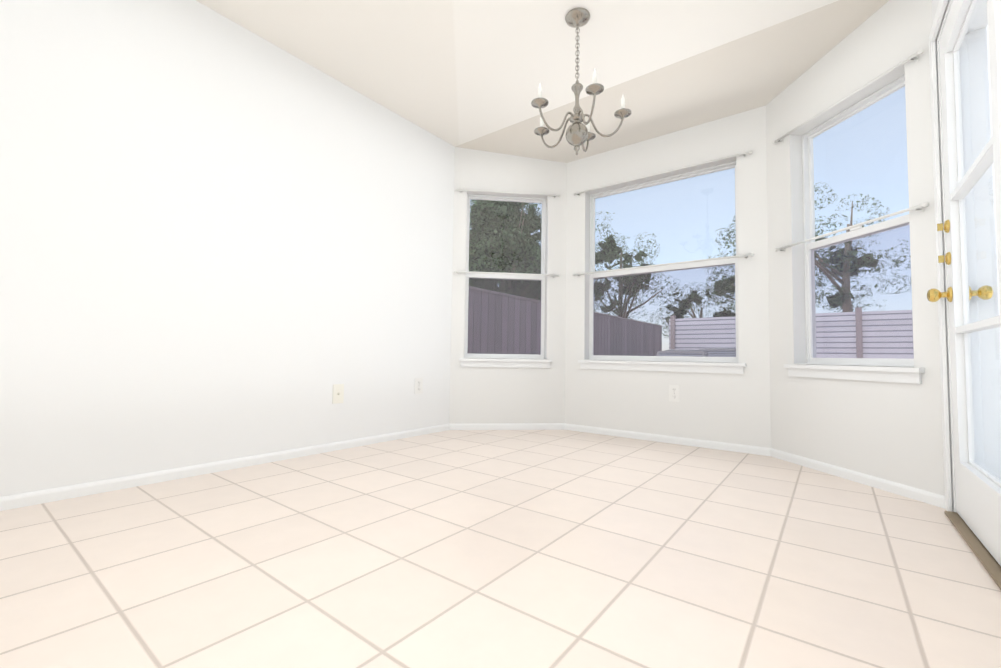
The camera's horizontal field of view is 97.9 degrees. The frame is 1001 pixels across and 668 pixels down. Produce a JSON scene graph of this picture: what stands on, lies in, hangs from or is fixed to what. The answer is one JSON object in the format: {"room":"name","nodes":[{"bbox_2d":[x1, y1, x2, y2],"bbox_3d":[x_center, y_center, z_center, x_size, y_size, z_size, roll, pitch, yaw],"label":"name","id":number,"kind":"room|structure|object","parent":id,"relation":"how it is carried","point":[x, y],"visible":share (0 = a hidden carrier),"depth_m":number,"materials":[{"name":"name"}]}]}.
{"room":"empty dining room","nodes":[
{"label":"empty dining room","id":0,"kind":"room"},
{"bbox_2d":[0,0,454,496],"bbox_3d":[-2.050,-0.616,1.719,0.150,2.600,5.200,-1,-4,37],"label":"wall","id":1,"kind":"structure","parent":0,"point":[222,237],"depth_m":2.24,"materials":[{"name":"white paint"}]},
{"bbox_2d":[332,384,343,403],"bbox_3d":[-1.058,0.391,2.850,0.017,0.124,0.078,-1,-4,37],"label":"electrical outlet","id":2,"kind":"object","parent":1,"relation":"attached to","point":[338,393],"visible":1,"depth_m":2.85,"materials":[{"name":"white plastic"}]},
{"bbox_2d":[415,378,422,393],"bbox_3d":[-0.638,0.405,3.407,0.008,0.124,0.078,-1,-4,37],"label":"electrical outlet","id":3,"kind":"object","parent":1,"relation":"attached to","point":[418,385],"visible":1,"depth_m":3.40,"materials":[{"name":"white plastic"}]},
{"bbox_2d":[0,423,944,510],"bbox_3d":[-0.620,0.644,0.983,2.970,0.052,5.890,-1,-4,37],"label":"baseboard","id":4,"kind":"structure","parent":1,"relation":"attached to","point":[119,483],"depth_m":2.43,"materials":[{"name":"white paint"}]},
{"bbox_2d":[0,430,1000,667],"bbox_3d":[-0.621,0.670,0.982,3.570,0.001,6.490,-1,-4,37],"label":"floor","id":5,"kind":"structure","parent":0,"point":[510,549],"depth_m":1.30,"materials":[{"name":"tile"}]},
{"bbox_2d":[449,147,566,423],"bbox_3d":[0.073,-0.477,3.866,1.121,2.600,0.150,1,-3,-6],"label":"wall","id":6,"kind":"structure","parent":0,"point":[483,395],"depth_m":3.79,"materials":[{"name":"white paint"}]},
{"bbox_2d":[454,188,560,367],"bbox_3d":[0.050,-0.480,3.840,0.925,1.542,0.186,1,-3,-6],"label":"window","id":7,"kind":"structure","parent":6,"relation":"in","point":[526,360],"depth_m":3.88,"materials":[{"name":"white plastic"}]},
{"bbox_2d":[196,0,838,146],"bbox_3d":[-0.852,-1.888,0.755,3.370,0.200,5.400,-1,-4,37],"label":"ceiling","id":8,"kind":"structure","parent":0,"point":[455,73],"depth_m":2.52,"materials":[{"name":"paint"}]},
{"bbox_2d":[531,7,631,154],"bbox_3d":[0.399,-1.313,2.321,0.524,0.756,0.533,-1,-4,37],"label":"chandelier","id":9,"kind":"object","parent":8,"relation":"hanging from","point":[578,133],"visible":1,"depth_m":2.27,"materials":[{"name":"silver metal"}]},
{"bbox_2d":[565,106,770,447],"bbox_3d":[1.231,-0.481,3.443,1.654,2.600,0.150,-1,-4,37],"label":"wall","id":10,"kind":"structure","parent":0,"point":[728,408],"depth_m":3.22,"materials":[{"name":"white paint"}]},
{"bbox_2d":[572,150,753,373],"bbox_3d":[1.217,-0.483,3.424,1.374,1.542,0.186,-1,-4,37],"label":"window","id":11,"kind":"structure","parent":10,"relation":"in","point":[685,363],"depth_m":3.40,"materials":[{"name":"white plastic"}]},
{"bbox_2d":[669,385,679,401],"bbox_3d":[1.292,0.440,3.239,0.078,0.124,0.008,-1,-4,37],"label":"outlet","id":12,"kind":"object","parent":10,"relation":"attached to","point":[674,393],"visible":1,"depth_m":3.23,"materials":[{"name":"white plastic"}]},
{"bbox_2d":[456,0,888,162],"bbox_3d":[1.030,-1.690,3.217,3.210,0.293,0.810,-1,-4,37],"label":"ceiling","id":13,"kind":"structure","parent":0,"point":[762,67],"depth_m":2.89,"materials":[{"name":"paint"}]},
{"bbox_2d":[766,0,944,495],"bbox_3d":[1.944,-0.520,2.439,0.150,2.600,1.121,1,-3,-9],"label":"wall","id":14,"kind":"structure","parent":0,"point":[890,431],"depth_m":2.29,"materials":[{"name":"white paint"}]},
{"bbox_2d":[772,49,928,383],"bbox_3d":[1.927,-0.524,2.399,0.186,1.542,0.890,1,-3,-9],"label":"window","id":15,"kind":"structure","parent":14,"relation":"in","point":[864,369],"depth_m":2.44,"materials":[{"name":"white plastic"}]},
{"bbox_2d":[932,0,953,511],"bbox_3d":[0.430,-0.674,-0.173,0.150,2.600,5.200,-1,-4,37],"label":"wall","id":16,"kind":"structure","parent":0,"point":[935,3],"depth_m":1.88,"materials":[{"name":"white paint"}]},
{"bbox_2d":[927,0,1000,565],"bbox_3d":[1.667,-0.291,1.514,0.188,2.011,0.812,-1,-4,37],"label":"door","id":17,"kind":"structure","parent":16,"relation":"in","point":[978,496],"depth_m":1.73,"materials":[{"name":"white paint"}]},
{"bbox_2d":[929,0,1000,589],"bbox_3d":[1.708,-0.321,1.490,0.208,2.100,0.949,-1,-4,37],"label":"door frame","id":18,"kind":"structure","parent":16,"relation":"attached to","point":[988,561],"depth_m":1.79,"materials":[{"name":"white paint"}]},
{"label":"outside","id":19,"kind":"structure","parent":0,"visible":0},
{"label":"ground","id":20,"kind":"structure","parent":19,"visible":0},
{"bbox_2d":[467,286,661,358],"bbox_3d":[1.584,0.387,7.795,0.120,1.610,8.140,-1,-4,37],"label":"fence","id":21,"kind":"object","parent":20,"relation":"on","point":[603,331],"depth_m":6.09,"materials":[{"name":"grey wood"}]},
{"bbox_2d":[657,349,707,361],"bbox_3d":[3.480,0.769,8.307,0.900,0.955,0.900,-1,-3,29],"label":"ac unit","id":22,"kind":"object","parent":20,"relation":"on","point":[693,354],"depth_m":8.02,"materials":[{"name":"grey"}]},
{"bbox_2d":[469,183,910,339],"bbox_3d":[5.006,-2.098,14.576,23.646,7.374,10.258,-1,-4,37],"label":"trees","id":23,"kind":"object","parent":20,"relation":"on","point":[535,221],"depth_m":13.92,"materials":[{"name":"green plant"}]},
{"bbox_2d":[700,347,735,362],"bbox_3d":[4.573,0.788,9.046,0.860,1.025,0.860,-1,-3,29],"label":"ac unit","id":24,"kind":"object","parent":20,"relation":"on","point":[721,350],"depth_m":8.76,"materials":[{"name":"grey"}]},
{"bbox_2d":[669,307,913,358],"bbox_3d":[10.888,0.313,5.910,16.700,1.850,0.140,-1,-4,37],"label":"fence","id":25,"kind":"object","parent":20,"relation":"on","point":[870,334],"depth_m":8.88,"materials":[{"name":"grey wood"}]},
{"bbox_2d":[987,25,1000,358],"bbox_3d":[5.002,-0.768,2.071,4.160,3.250,0.180,-1,-4,37],"label":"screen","id":26,"kind":"object","parent":20,"relation":"on","point":[994,189],"depth_m":3.13,"materials":[{"name":"white"}]}
]}

